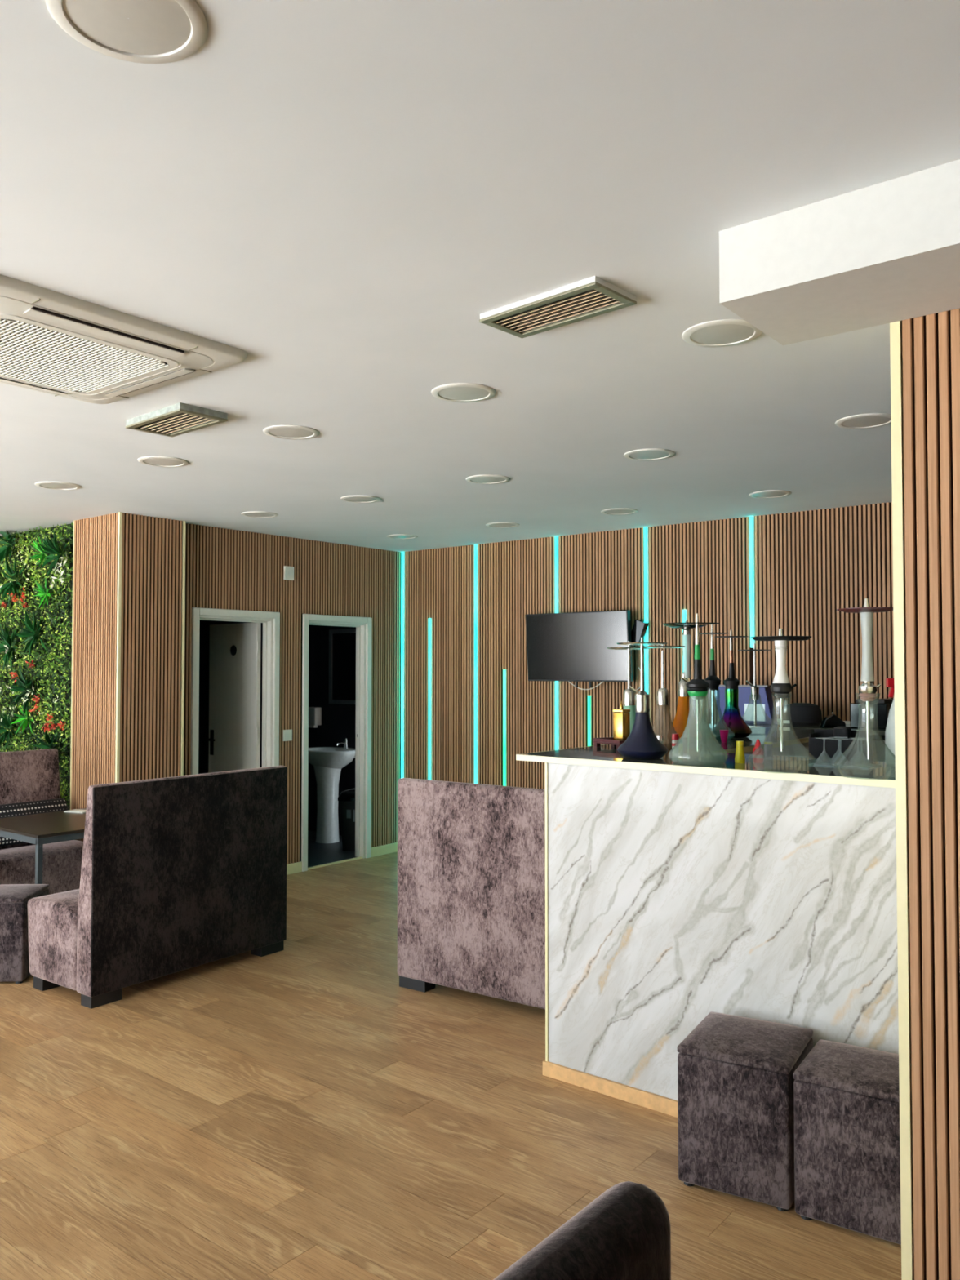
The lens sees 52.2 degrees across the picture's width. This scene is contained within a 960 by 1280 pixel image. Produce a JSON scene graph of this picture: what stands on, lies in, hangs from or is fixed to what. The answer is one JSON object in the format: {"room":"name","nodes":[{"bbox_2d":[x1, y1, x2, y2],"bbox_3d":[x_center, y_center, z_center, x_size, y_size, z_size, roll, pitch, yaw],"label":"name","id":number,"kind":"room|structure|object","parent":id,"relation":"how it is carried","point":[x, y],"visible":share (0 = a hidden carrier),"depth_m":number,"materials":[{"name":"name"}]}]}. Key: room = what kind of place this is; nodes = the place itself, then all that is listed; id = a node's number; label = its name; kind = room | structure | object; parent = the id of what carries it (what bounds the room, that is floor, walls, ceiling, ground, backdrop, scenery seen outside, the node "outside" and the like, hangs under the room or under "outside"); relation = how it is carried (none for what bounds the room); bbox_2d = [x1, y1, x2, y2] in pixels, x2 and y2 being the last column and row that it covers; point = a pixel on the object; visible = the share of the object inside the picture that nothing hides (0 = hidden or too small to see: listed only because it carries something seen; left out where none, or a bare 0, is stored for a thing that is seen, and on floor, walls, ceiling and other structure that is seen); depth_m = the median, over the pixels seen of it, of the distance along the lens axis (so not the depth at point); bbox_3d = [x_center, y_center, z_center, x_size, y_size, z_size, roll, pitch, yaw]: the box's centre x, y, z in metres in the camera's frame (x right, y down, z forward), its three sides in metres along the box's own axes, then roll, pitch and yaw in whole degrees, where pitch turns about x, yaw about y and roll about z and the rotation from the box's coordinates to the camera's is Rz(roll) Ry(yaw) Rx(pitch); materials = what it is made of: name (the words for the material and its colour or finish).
{"room":"entertainment venue","nodes":[
{"label":"entertainment venue","id":0,"kind":"room"},
{"bbox_2d":[70,511,185,841],"bbox_3d":[-2.521,0.498,7.021,0.606,2.715,0.529,-1,-2,39],"label":"column","id":1,"kind":"structure","parent":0,"point":[127,687],"depth_m":6.84,"materials":[{"name":"brown wood"}]},
{"bbox_2d":[198,620,355,835],"bbox_3d":[-1.984,0.547,8.705,1.490,2.715,2.790,-1,-2,39],"label":"wall","id":2,"kind":"structure","parent":0,"point":[338,720],"depth_m":9.75,"materials":[{"name":"paint"}]},
{"bbox_2d":[190,607,279,774],"bbox_3d":[-2.160,0.826,7.728,0.800,2.100,0.810,-1,-2,39],"label":"door","id":3,"kind":"structure","parent":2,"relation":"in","point":[234,656],"depth_m":7.86,"materials":[{"name":"white paint"}]},
{"bbox_2d":[308,706,321,728],"bbox_3d":[-1.693,0.782,9.901,0.180,0.205,0.090,-1,-2,39],"label":"dispenser","id":4,"kind":"object","parent":2,"relation":"attached to","point":[314,713],"visible":0.77,"depth_m":9.85,"materials":[{"name":"white plastic"}]},
{"bbox_2d":[328,628,355,704],"bbox_3d":[-1.220,0.261,9.594,0.740,0.740,0.020,-1,-2,39],"label":"mirror","id":5,"kind":"object","parent":2,"relation":"attached to","point":[342,642],"visible":0.54,"depth_m":9.71,"materials":[{"name":"black mirror"}]},
{"bbox_2d":[183,523,400,864],"bbox_3d":[-1.461,0.529,8.080,0.110,2.715,2.450,-1,-2,39],"label":"wall","id":6,"kind":"structure","parent":0,"point":[230,569],"depth_m":8.00,"materials":[{"name":"brown wood"}]},
{"bbox_2d":[283,565,293,580],"bbox_3d":[-1.541,-0.539,7.906,0.020,0.110,0.096,-1,-2,39],"label":"wall plate","id":7,"kind":"object","parent":6,"relation":"attached to","point":[288,571],"visible":1,"depth_m":7.89,"materials":[{"name":"white plastic"}]},
{"bbox_2d":[307,856,362,869],"bbox_3d":[-1.232,1.887,8.293,0.030,0.012,0.640,-1,-2,39],"label":"trim","id":8,"kind":"structure","parent":6,"relation":"attached to","point":[359,857],"depth_m":8.29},
{"bbox_2d":[301,613,371,871],"bbox_3d":[-1.244,0.844,8.333,0.129,2.100,0.780,-1,-2,39],"label":"door frame","id":9,"kind":"structure","parent":6,"relation":"in","point":[362,624],"depth_m":8.55,"materials":[{"name":"white paint"}]},
{"bbox_2d":[286,842,397,875],"bbox_3d":[-1.458,1.843,7.962,0.018,0.082,2.330,-1,-2,39],"label":"baseboard","id":10,"kind":"structure","parent":6,"relation":"attached to","point":[294,868],"depth_m":8.62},
{"bbox_2d":[0,830,901,1279],"bbox_3d":[-1.087,1.802,3.547,10.700,0.104,9.650,-1,-2,39],"label":"floor","id":11,"kind":"structure","parent":0,"point":[299,1111],"depth_m":3.47,"materials":[{"name":"brown wood"}]},
{"bbox_2d":[0,884,49,983],"bbox_3d":[-2.581,1.577,5.300,0.360,0.457,0.360,0,-2,-3],"label":"pouf","id":12,"kind":"object","parent":11,"relation":"on","point":[14,898],"visible":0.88,"depth_m":5.13,"materials":[{"name":"fabric"}]},
{"bbox_2d":[0,522,73,809],"bbox_3d":[-3.596,0.514,7.540,1.715,2.713,0.195,-1,-2,39],"label":"wall","id":13,"kind":"structure","parent":11,"relation":"on","point":[36,566],"depth_m":7.32,"materials":[{"name":"green plant"}]},
{"bbox_2d":[0,748,83,894],"bbox_3d":[-3.339,1.291,6.166,0.608,1.079,1.690,-1,-2,39],"label":"sofa","id":14,"kind":"object","parent":11,"relation":"on","point":[27,775],"visible":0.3,"depth_m":6.63,"materials":[{"name":"fabric"}]},
{"bbox_2d":[0,836,26,846],"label":"bench cushion","id":15,"kind":"object","parent":14,"relation":"on","point":[3,841],"depth_m":6.43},
{"bbox_2d":[0,798,68,817],"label":"bench cushion","id":16,"kind":"object","parent":14,"relation":"on","point":[18,809],"depth_m":6.66,"materials":[{"name":"fabric"}]},
{"bbox_2d":[0,808,86,884],"bbox_3d":[-2.605,1.480,6.123,0.820,0.700,0.750,-1,-2,39],"label":"dining table","id":17,"kind":"object","parent":11,"relation":"on","point":[39,829],"visible":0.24,"depth_m":5.83,"materials":[{"name":"wood"}]},
{"bbox_2d":[27,765,287,1008],"bbox_3d":[-1.751,1.270,5.439,0.612,1.079,1.260,-1,-2,37],"label":"sofa","id":18,"kind":"object","parent":11,"relation":"on","point":[178,873],"visible":1,"depth_m":5.10,"materials":[{"name":"fabric"}]},
{"bbox_2d":[308,737,355,843],"bbox_3d":[-1.428,1.440,9.396,0.600,0.970,0.525,-1,-2,39],"label":"basin","id":19,"kind":"object","parent":11,"relation":"on","point":[327,762],"visible":0.86,"depth_m":9.26,"materials":[{"name":"white ceramic"}]},
{"bbox_2d":[336,737,348,749],"bbox_3d":[-1.341,1.010,9.517,0.048,0.102,0.154,-1,-2,39],"label":"tap","id":20,"kind":"object","parent":19,"relation":"on","point":[345,742],"depth_m":9.54,"materials":[{"name":"metal"}]},
{"bbox_2d":[337,787,355,851],"bbox_3d":[-1.131,1.627,8.930,0.274,0.560,0.274,0,-2,10],"label":"waste bin","id":21,"kind":"object","parent":11,"relation":"on","point":[346,798],"visible":0.48,"depth_m":8.83,"materials":[{"name":"black plastic"}]},
{"bbox_2d":[397,777,545,1008],"bbox_3d":[0.216,1.258,5.018,1.170,1.079,0.608,-1,-2,35],"label":"sofa","id":22,"kind":"object","parent":11,"relation":"on","point":[471,857],"visible":0.51,"depth_m":4.82,"materials":[{"name":"fabric"}]},
{"bbox_2d":[493,1181,671,1279],"bbox_3d":[-0.486,1.123,0.650,0.608,1.093,1.500,-1,-2,39],"label":"chair","id":23,"kind":"object","parent":11,"relation":"on","point":[624,1233],"visible":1,"depth_m":0.98,"materials":[{"name":"fabric"}]},
{"bbox_2d":[515,726,898,1117],"bbox_3d":[1.955,1.131,4.297,2.563,1.290,2.596,-1,-2,39],"label":"bar counter","id":24,"kind":"object","parent":11,"relation":"on","point":[681,889],"depth_m":3.60,"materials":[{"name":"stone"}]},
{"bbox_2d":[593,737,625,749],"bbox_3d":[0.627,0.472,4.485,0.130,0.040,0.185,1,-2,-32],"label":"serving tray","id":25,"kind":"object","parent":24,"relation":"on","point":[608,740],"visible":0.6,"depth_m":4.46,"materials":[{"name":"red wood"}]},
{"bbox_2d":[613,700,630,740],"bbox_3d":[0.644,0.371,4.461,0.058,0.188,0.058,2,-2,-43],"label":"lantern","id":26,"kind":"object","parent":25,"relation":"on","point":[621,716],"visible":0.86,"depth_m":4.44,"materials":[{"name":"metal"}]},
{"bbox_2d":[607,641,650,733],"bbox_3d":[0.713,0.252,4.680,0.210,0.491,0.210,-1,-2,39],"label":"hookah","id":27,"kind":"object","parent":24,"relation":"on","point":[628,694],"visible":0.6,"depth_m":4.66,"materials":[{"name":"silver glass"}]},
{"bbox_2d":[617,637,667,759],"bbox_3d":[0.658,0.233,3.972,0.206,0.487,0.206,-1,-2,39],"label":"hookah","id":28,"kind":"object","parent":24,"relation":"on","point":[642,743],"visible":1,"depth_m":3.93,"materials":[{"name":"glass"}]},
{"bbox_2d":[617,642,667,644],"bbox_3d":[0.658,0.016,3.978,0.206,0.008,0.206,-1,-2,39],"label":"tray","id":29,"kind":"object","parent":28,"relation":"on","point":[620,643],"depth_m":3.91,"materials":[{"name":"metal"}]},
{"bbox_2d":[644,644,684,736],"bbox_3d":[0.830,0.251,4.443,0.200,0.478,0.200,-1,-2,39],"label":"hookah","id":30,"kind":"object","parent":24,"relation":"on","point":[663,694],"visible":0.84,"depth_m":4.42,"materials":[{"name":"silver glass"}]},
{"bbox_2d":[671,733,678,753],"bbox_3d":[0.835,0.442,4.192,0.029,0.082,0.029,-1,-2,39],"label":"sauce bottle","id":31,"kind":"object","parent":24,"relation":"on","point":[674,736],"visible":0.99,"depth_m":4.18,"materials":[{"name":"white plastic"}]},
{"bbox_2d":[662,620,707,742],"bbox_3d":[1.019,0.202,4.840,0.231,0.600,0.231,-1,-2,39],"label":"hookah","id":32,"kind":"object","parent":24,"relation":"on","point":[684,720],"visible":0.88,"depth_m":4.81,"materials":[{"name":"orange glass"}]},
{"bbox_2d":[662,622,707,628],"bbox_3d":[1.019,-0.068,4.848,0.231,0.026,0.231,-1,-2,39],"label":"tray","id":33,"kind":"object","parent":32,"relation":"on","point":[669,624],"depth_m":4.79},
{"bbox_2d":[669,613,728,759],"bbox_3d":[0.833,0.184,3.751,0.222,0.572,0.222,-1,-2,39],"label":"hookah","id":34,"kind":"object","parent":24,"relation":"on","point":[697,689],"visible":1,"depth_m":3.74,"materials":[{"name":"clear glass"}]},
{"bbox_2d":[521,726,895,780],"bbox_3d":[1.963,0.499,4.322,2.559,0.022,2.576,-1,-2,39],"label":"countertop","id":35,"kind":"structure","parent":24,"relation":"on","point":[709,743],"depth_m":3.96,"materials":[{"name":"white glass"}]},
{"bbox_2d":[699,624,733,738],"bbox_3d":[1.193,0.211,5.027,0.219,0.592,0.219,-1,-2,39],"label":"hookah","id":36,"kind":"object","parent":24,"relation":"on","point":[713,680],"visible":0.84,"depth_m":5.02,"materials":[{"name":"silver glass"}]},
{"bbox_2d":[711,629,751,737],"bbox_3d":[1.341,0.228,5.221,0.206,0.569,0.206,-1,-2,39],"label":"hookah","id":37,"kind":"object","parent":24,"relation":"on","point":[731,720],"visible":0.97,"depth_m":5.18,"materials":[{"name":"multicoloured glass"}]},
{"bbox_2d":[734,740,745,763],"bbox_3d":[0.993,0.428,3.745,0.040,0.084,0.040,-1,-2,39],"label":"sauce bottle","id":38,"kind":"object","parent":24,"relation":"on","point":[740,757],"visible":1,"depth_m":3.73,"materials":[{"name":"yellow plastic"}]},
{"bbox_2d":[737,643,773,733],"bbox_3d":[1.509,0.268,5.378,0.227,0.498,0.227,-1,-2,39],"label":"hookah","id":39,"kind":"object","parent":24,"relation":"on","point":[754,689],"visible":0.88,"depth_m":5.37,"materials":[{"name":"silver metal"}]},
{"bbox_2d":[752,739,764,763],"bbox_3d":[1.065,0.425,3.751,0.043,0.090,0.043,-1,-2,39],"label":"sauce bottle","id":40,"kind":"object","parent":24,"relation":"on","point":[757,751],"visible":1,"depth_m":3.73,"materials":[{"name":"red plastic"}]},
{"bbox_2d":[764,742,772,756],"bbox_3d":[1.181,0.448,4.016,0.034,0.060,0.034,-1,-2,39],"label":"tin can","id":41,"kind":"object","parent":24,"relation":"on","point":[767,745],"visible":1,"depth_m":4.00,"materials":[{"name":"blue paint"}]},
{"bbox_2d":[748,628,811,761],"bbox_3d":[1.064,0.210,3.459,0.226,0.502,0.226,-1,-2,39],"label":"hookah","id":42,"kind":"object","parent":24,"relation":"on","point":[781,686],"visible":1,"depth_m":3.44,"materials":[{"name":"white metal"}]},
{"bbox_2d":[750,635,811,640],"bbox_3d":[1.064,-0.005,3.465,0.207,0.012,0.207,-1,-2,39],"label":"tray","id":43,"kind":"object","parent":42,"relation":"on","point":[761,637],"depth_m":3.39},
{"bbox_2d":[808,726,872,764],"bbox_3d":[1.403,0.405,3.814,0.220,0.135,0.090,-1,-2,33],"label":"glasses","id":44,"kind":"object","parent":24,"relation":"on","point":[820,749],"visible":0.94,"depth_m":3.79,"materials":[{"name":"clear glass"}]},
{"bbox_2d":[808,760,881,768],"bbox_3d":[1.360,0.466,3.654,0.220,0.004,0.150,-1,-2,39],"label":"bar mat","id":45,"kind":"object","parent":24,"relation":"on","point":[851,765],"visible":1,"depth_m":3.65,"materials":[{"name":"grey rubber"}]},
{"bbox_2d":[836,598,894,759],"bbox_3d":[1.294,0.158,3.271,0.216,0.595,0.216,-1,-2,39],"label":"hookah","id":46,"kind":"object","parent":24,"relation":"on","point":[867,690],"visible":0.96,"depth_m":3.26,"materials":[{"name":"white metal"}]},
{"bbox_2d":[836,607,893,613],"bbox_3d":[1.294,-0.099,3.278,0.192,0.011,0.192,-1,-2,39],"label":"tray","id":47,"kind":"object","parent":46,"relation":"on","point":[853,610],"depth_m":3.23,"materials":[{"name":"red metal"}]},
{"bbox_2d":[884,678,895,765],"bbox_3d":[1.578,0.306,3.676,0.112,0.325,0.112,0,-2,4],"label":"spray bottle","id":48,"kind":"object","parent":24,"relation":"on","point":[890,758],"visible":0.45,"depth_m":3.66,"materials":[{"name":"plastic"}]},
{"bbox_2d":[676,1011,813,1211],"bbox_3d":[0.875,1.518,3.212,0.352,0.454,0.372,-1,-2,30],"label":"pouf","id":49,"kind":"object","parent":11,"relation":"on","point":[735,1101],"visible":0.95,"depth_m":3.06,"materials":[{"name":"fabric"}]},
{"bbox_2d":[793,1039,901,1244],"bbox_3d":[1.181,1.514,2.987,0.360,0.447,0.325,-1,-2,33],"label":"pouf","id":50,"kind":"object","parent":11,"relation":"on","point":[846,1096],"visible":0.59,"depth_m":2.88,"materials":[{"name":"fabric"}]},
{"bbox_2d":[0,0,959,552],"bbox_3d":[-1.103,-1.020,3.610,10.700,0.120,9.700,-1,-2,39],"label":"ceiling","id":51,"kind":"structure","parent":0,"point":[336,195],"depth_m":2.40,"materials":[{"name":"white paint"}]},
{"bbox_2d":[34,481,81,490],"bbox_3d":[-2.451,-0.895,5.697,0.250,0.007,0.250,-1,-2,39],"label":"recessed light","id":52,"kind":"object","parent":51,"relation":"in","point":[47,485],"visible":1,"depth_m":5.68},
{"bbox_2d":[40,483,75,488],"bbox_3d":[-2.451,-0.894,5.697,0.197,0.002,0.197,-1,-2,39],"label":"diffuser","id":53,"kind":"object","parent":52,"relation":"attached to","point":[47,486],"depth_m":5.69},
{"bbox_2d":[0,274,247,404],"bbox_3d":[-1.425,-0.947,3.238,0.940,0.048,0.940,-1,-2,39],"label":"air conditioner","id":54,"kind":"object","parent":51,"relation":"attached to","point":[59,341],"visible":1,"depth_m":3.16,"materials":[{"name":"plastic"}]},
{"bbox_2d":[0,313,181,395],"bbox_3d":[-1.425,-0.928,3.237,0.636,0.006,0.636,-1,-2,39],"label":"grille","id":55,"kind":"object","parent":54,"relation":"attached to","point":[59,357],"depth_m":3.23,"materials":[{"name":"plastic"}]},
{"bbox_2d":[44,0,208,63],"bbox_3d":[-0.573,-1.015,1.597,0.250,0.007,0.250,-1,-2,39],"label":"recessed light","id":56,"kind":"object","parent":51,"relation":"in","point":[155,31],"visible":1,"depth_m":1.62,"materials":[{"name":"plastic"}]},
{"bbox_2d":[62,0,191,54],"bbox_3d":[-0.573,-1.014,1.597,0.197,0.002,0.197,-1,-2,39],"label":"diffuser","id":57,"kind":"object","parent":56,"relation":"attached to","point":[153,27],"depth_m":1.62,"materials":[{"name":"plastic"}]},
{"bbox_2d":[137,456,188,466],"bbox_3d":[-1.626,-0.915,5.035,0.250,0.007,0.250,-1,-2,39],"label":"recessed light","id":58,"kind":"object","parent":51,"relation":"in","point":[158,461],"visible":1,"depth_m":5.02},
{"bbox_2d":[142,458,183,466],"bbox_3d":[-1.626,-0.914,5.035,0.197,0.002,0.197,-1,-2,39],"label":"diffuser","id":59,"kind":"object","parent":58,"relation":"attached to","point":[153,462],"depth_m":5.04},
{"bbox_2d":[125,402,227,437],"bbox_3d":[-1.286,-0.927,4.146,0.430,0.034,0.225,-1,-2,42],"label":"ceiling vent","id":60,"kind":"object","parent":51,"relation":"in","point":[178,419],"visible":1,"depth_m":4.12,"materials":[{"name":"metal"}]},
{"bbox_2d":[241,511,278,517],"bbox_3d":[-1.519,-0.864,6.762,0.250,0.007,0.250,-1,-2,39],"label":"recessed light","id":61,"kind":"object","parent":51,"relation":"in","point":[253,513],"visible":1,"depth_m":6.75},
{"bbox_2d":[262,425,319,439],"bbox_3d":[-0.848,-0.933,4.410,0.250,0.007,0.250,-1,-2,39],"label":"recessed light","id":62,"kind":"object","parent":51,"relation":"in","point":[285,432],"visible":1,"depth_m":4.39,"materials":[{"name":"plastic"}]},
{"bbox_2d":[269,427,313,437],"bbox_3d":[-0.848,-0.932,4.410,0.197,0.002,0.197,-1,-2,39],"label":"diffuser","id":63,"kind":"object","parent":62,"relation":"attached to","point":[273,432],"depth_m":4.41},
{"bbox_2d":[340,495,380,502],"bbox_3d":[-0.747,-0.882,6.143,0.250,0.007,0.250,-1,-2,39],"label":"recessed light","id":64,"kind":"object","parent":51,"relation":"in","point":[354,499],"visible":1,"depth_m":6.13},
{"bbox_2d":[345,497,376,502],"bbox_3d":[-0.747,-0.881,6.143,0.197,0.002,0.197,-1,-2,39],"label":"diffuser","id":65,"kind":"object","parent":64,"relation":"attached to","point":[347,499],"depth_m":6.14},
{"bbox_2d":[386,533,417,538],"bbox_3d":[-0.625,-0.831,7.891,0.250,0.007,0.250,-1,-2,39],"label":"recessed light","id":66,"kind":"object","parent":51,"relation":"in","point":[397,535],"visible":1,"depth_m":7.88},
{"bbox_2d":[431,382,496,402],"bbox_3d":[-0.063,-0.951,3.780,0.250,0.007,0.250,-1,-2,39],"label":"recessed light","id":67,"kind":"object","parent":51,"relation":"in","point":[456,392],"visible":1,"depth_m":3.76,"materials":[{"name":"plastic"}]},
{"bbox_2d":[438,386,488,399],"bbox_3d":[-0.063,-0.950,3.780,0.197,0.002,0.197,-1,-2,39],"label":"diffuser","id":68,"kind":"object","parent":67,"relation":"attached to","point":[444,393],"depth_m":3.78,"materials":[{"name":"plastic"}]},
{"bbox_2d":[466,474,510,484],"bbox_3d":[0.046,-0.901,5.507,0.250,0.007,0.250,-1,-2,39],"label":"recessed light","id":69,"kind":"object","parent":51,"relation":"in","point":[486,478],"visible":1,"depth_m":5.50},
{"bbox_2d":[471,476,505,483],"bbox_3d":[0.046,-0.900,5.506,0.197,0.002,0.197,-1,-2,39],"label":"diffuser","id":70,"kind":"object","parent":69,"relation":"attached to","point":[473,479],"depth_m":5.50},
{"bbox_2d":[485,522,519,528],"bbox_3d":[0.169,-0.850,7.253,0.250,0.007,0.250,-1,-2,39],"label":"recessed light","id":71,"kind":"object","parent":51,"relation":"in","point":[498,525],"visible":1,"depth_m":7.25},
{"bbox_2d":[479,275,636,337],"bbox_3d":[0.223,-0.969,2.874,0.430,0.024,0.200,-2,-2,43],"label":"ceiling vent","id":72,"kind":"object","parent":51,"relation":"in","point":[593,296],"visible":1,"depth_m":2.85,"materials":[{"name":"metal"}]},
{"bbox_2d":[600,508,638,515],"bbox_3d":[0.944,-0.868,6.631,0.250,0.007,0.250,-1,-2,39],"label":"recessed light","id":73,"kind":"object","parent":51,"relation":"in","point":[611,511],"visible":1,"depth_m":6.61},
{"bbox_2d":[604,510,634,514],"bbox_3d":[0.944,-0.867,6.631,0.197,0.002,0.197,-1,-2,39],"label":"diffuser","id":74,"kind":"object","parent":73,"relation":"attached to","point":[606,512],"depth_m":6.64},
{"bbox_2d":[623,448,675,460],"bbox_3d":[0.840,-0.920,4.869,0.250,0.007,0.250,-1,-2,39],"label":"recessed light","id":75,"kind":"object","parent":51,"relation":"in","point":[653,454],"visible":1,"depth_m":4.85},
{"bbox_2d":[629,451,669,458],"bbox_3d":[0.840,-0.919,4.869,0.197,0.002,0.197,-1,-2,39],"label":"diffuser","id":76,"kind":"object","parent":75,"relation":"attached to","point":[633,455],"depth_m":4.87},
{"bbox_2d":[682,319,762,347],"bbox_3d":[0.769,-0.971,3.112,0.250,0.007,0.250,-1,-2,39],"label":"recessed light","id":77,"kind":"object","parent":51,"relation":"in","point":[723,332],"visible":0.96,"depth_m":3.10,"materials":[{"name":"plastic"}]},
{"bbox_2d":[690,324,754,344],"bbox_3d":[0.769,-0.970,3.112,0.197,0.002,0.197,-1,-2,39],"label":"diffuser","id":78,"kind":"object","parent":77,"relation":"attached to","point":[711,334],"depth_m":3.11,"materials":[{"name":"plastic"}]},
{"bbox_2d":[748,489,791,497],"bbox_3d":[1.768,-0.887,5.971,0.250,0.007,0.250,-1,-2,39],"label":"recessed light","id":79,"kind":"object","parent":51,"relation":"in","point":[771,493],"visible":1,"depth_m":5.96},
{"bbox_2d":[753,492,786,497],"bbox_3d":[1.768,-0.886,5.971,0.197,0.002,0.197,-1,-2,39],"label":"diffuser","id":80,"kind":"object","parent":79,"relation":"attached to","point":[755,494],"depth_m":5.96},
{"bbox_2d":[719,159,959,345],"bbox_3d":[1.964,-0.932,1.533,3.222,0.177,0.401,-1,-2,39],"label":"beam","id":81,"kind":"structure","parent":51,"relation":"attached to","point":[888,251],"depth_m":2.26,"materials":[{"name":"white paint"}]},
{"bbox_2d":[835,413,891,429],"bbox_3d":[1.659,-0.939,4.212,0.250,0.007,0.250,-1,-2,39],"label":"recessed light","id":82,"kind":"object","parent":51,"relation":"in","point":[868,420],"visible":0.92,"depth_m":4.21,"materials":[{"name":"plastic"}]},
{"bbox_2d":[841,416,890,426],"bbox_3d":[1.659,-0.938,4.212,0.197,0.002,0.197,-1,-2,39],"label":"diffuser","id":83,"kind":"object","parent":82,"relation":"attached to","point":[856,421],"depth_m":4.21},
{"bbox_2d":[400,502,894,789],"bbox_3d":[2.595,0.478,6.344,8.412,2.715,0.140,-1,-2,39],"label":"wall","id":84,"kind":"structure","parent":0,"point":[811,565],"depth_m":7.41,"materials":[{"name":"brown wood"}]},
{"bbox_2d":[400,551,404,777],"bbox_3d":[-0.703,0.508,8.901,0.033,2.625,0.024,-1,-2,39],"label":"led strip","id":85,"kind":"object","parent":84,"relation":"attached to","point":[402,629],"visible":0.65,"depth_m":8.90,"materials":[{"name":"teal plastic"}]},
{"bbox_2d":[428,617,431,779],"bbox_3d":[-0.444,0.809,8.684,0.033,2.010,0.024,-1,-2,39],"label":"led strip","id":86,"kind":"object","parent":84,"relation":"attached to","point":[429,619],"visible":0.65,"depth_m":8.68,"materials":[{"name":"teal plastic"}]},
{"bbox_2d":[474,544,478,783],"bbox_3d":[-0.035,0.492,8.365,0.033,2.625,0.024,-1,-2,39],"label":"led strip","id":87,"kind":"object","parent":84,"relation":"attached to","point":[476,546],"visible":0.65,"depth_m":8.36,"materials":[{"name":"teal plastic"}]},
{"bbox_2d":[502,669,506,786],"bbox_3d":[0.205,1.022,8.156,0.033,1.554,0.024,-1,-2,39],"label":"led strip","id":88,"kind":"object","parent":84,"relation":"attached to","point":[504,671],"visible":0.65,"depth_m":8.15,"materials":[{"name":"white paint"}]},
{"bbox_2d":[555,536,559,750],"bbox_3d":[0.616,0.477,7.843,0.033,2.625,0.024,-1,-2,39],"label":"led strip","id":89,"kind":"object","parent":84,"relation":"attached to","point":[557,538],"visible":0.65,"depth_m":7.85,"materials":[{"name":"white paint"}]},
{"bbox_2d":[524,609,640,689],"bbox_3d":[0.805,0.099,7.604,1.018,0.630,0.150,-1,-2,39],"label":"television","id":90,"kind":"object","parent":84,"relation":"attached to","point":[567,646],"visible":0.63,"depth_m":7.57,"materials":[{"name":"black plastic"}]},
{"bbox_2d":[587,695,591,746],"bbox_3d":[0.853,1.108,7.633,0.033,1.352,0.024,-1,-2,39],"label":"led strip","id":91,"kind":"object","parent":84,"relation":"attached to","point":[589,697],"visible":0.35,"depth_m":7.64,"materials":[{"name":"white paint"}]},
{"bbox_2d":[631,619,648,645],"bbox_3d":[1.188,-0.056,7.338,0.143,0.197,0.060,-1,-2,39],"label":"media box","id":92,"kind":"object","parent":84,"relation":"attached to","point":[639,629],"visible":0.87,"depth_m":7.31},
{"bbox_2d":[644,526,649,715],"bbox_3d":[1.248,0.462,7.335,0.033,2.625,0.024,-1,-2,39],"label":"led strip","id":93,"kind":"object","parent":84,"relation":"attached to","point":[646,529],"visible":0.35,"depth_m":7.35,"materials":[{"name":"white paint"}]},
{"bbox_2d":[644,527,648,693],"bbox_3d":[1.244,0.462,7.331,0.026,2.619,0.013,-1,-2,39],"label":"diffuser","id":94,"kind":"object","parent":93,"relation":"attached to","point":[646,529],"depth_m":7.35,"materials":[{"name":"teal"}]},
{"bbox_2d":[749,515,755,647],"bbox_3d":[1.897,-0.406,6.839,0.033,0.918,0.024,-1,-2,39],"label":"led strip","id":95,"kind":"object","parent":84,"relation":"attached to","point":[752,560],"visible":0.88,"depth_m":6.83,"materials":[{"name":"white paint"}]},
{"bbox_2d":[699,718,885,761],"bbox_3d":[3.221,1.152,5.338,4.200,1.309,0.577,-1,-2,39],"label":"countertop","id":96,"kind":"structure","parent":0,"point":[878,735],"depth_m":5.83,"materials":[{"name":"black stone"}]},
{"bbox_2d":[714,684,777,724],"bbox_3d":[1.748,0.424,6.480,0.419,0.252,0.098,-1,-2,39],"label":"carton","id":97,"kind":"object","parent":96,"relation":"on","point":[766,713],"visible":0.67,"depth_m":6.40,"materials":[{"name":"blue cardboard"}]},
{"bbox_2d":[699,720,885,735],"bbox_3d":[3.223,0.531,5.358,4.200,0.026,0.572,-1,-2,39],"label":"countertop","id":98,"kind":"structure","parent":96,"relation":"on","point":[703,725],"depth_m":6.16,"materials":[{"name":"black stone"}]},
{"bbox_2d":[778,702,822,725],"bbox_3d":[2.068,0.476,6.302,0.250,0.138,0.256,-1,-2,39],"label":"bag","id":99,"kind":"object","parent":96,"relation":"on","point":[802,713],"visible":0.98,"depth_m":6.21,"materials":[{"name":"fabric"}]},
{"bbox_2d":[820,712,845,727],"bbox_3d":[2.171,0.491,6.030,0.137,0.092,0.100,0,-2,10],"label":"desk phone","id":100,"kind":"object","parent":96,"relation":"on","point":[831,720],"visible":0.88,"depth_m":5.98,"materials":[{"name":"plastic"}]},
{"bbox_2d":[849,698,893,728],"bbox_3d":[2.422,0.446,6.009,0.220,0.180,0.260,-1,-2,39],"label":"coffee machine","id":101,"kind":"object","parent":96,"relation":"on","point":[879,708],"visible":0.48,"depth_m":5.90,"materials":[{"name":"metal"}]},
{"bbox_2d":[889,308,959,1279],"bbox_3d":[1.553,0.366,2.525,0.731,2.715,0.683,-1,-2,39],"label":"pillar","id":102,"kind":"structure","parent":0,"point":[925,350],"depth_m":2.44,"materials":[{"name":"brown wood"}]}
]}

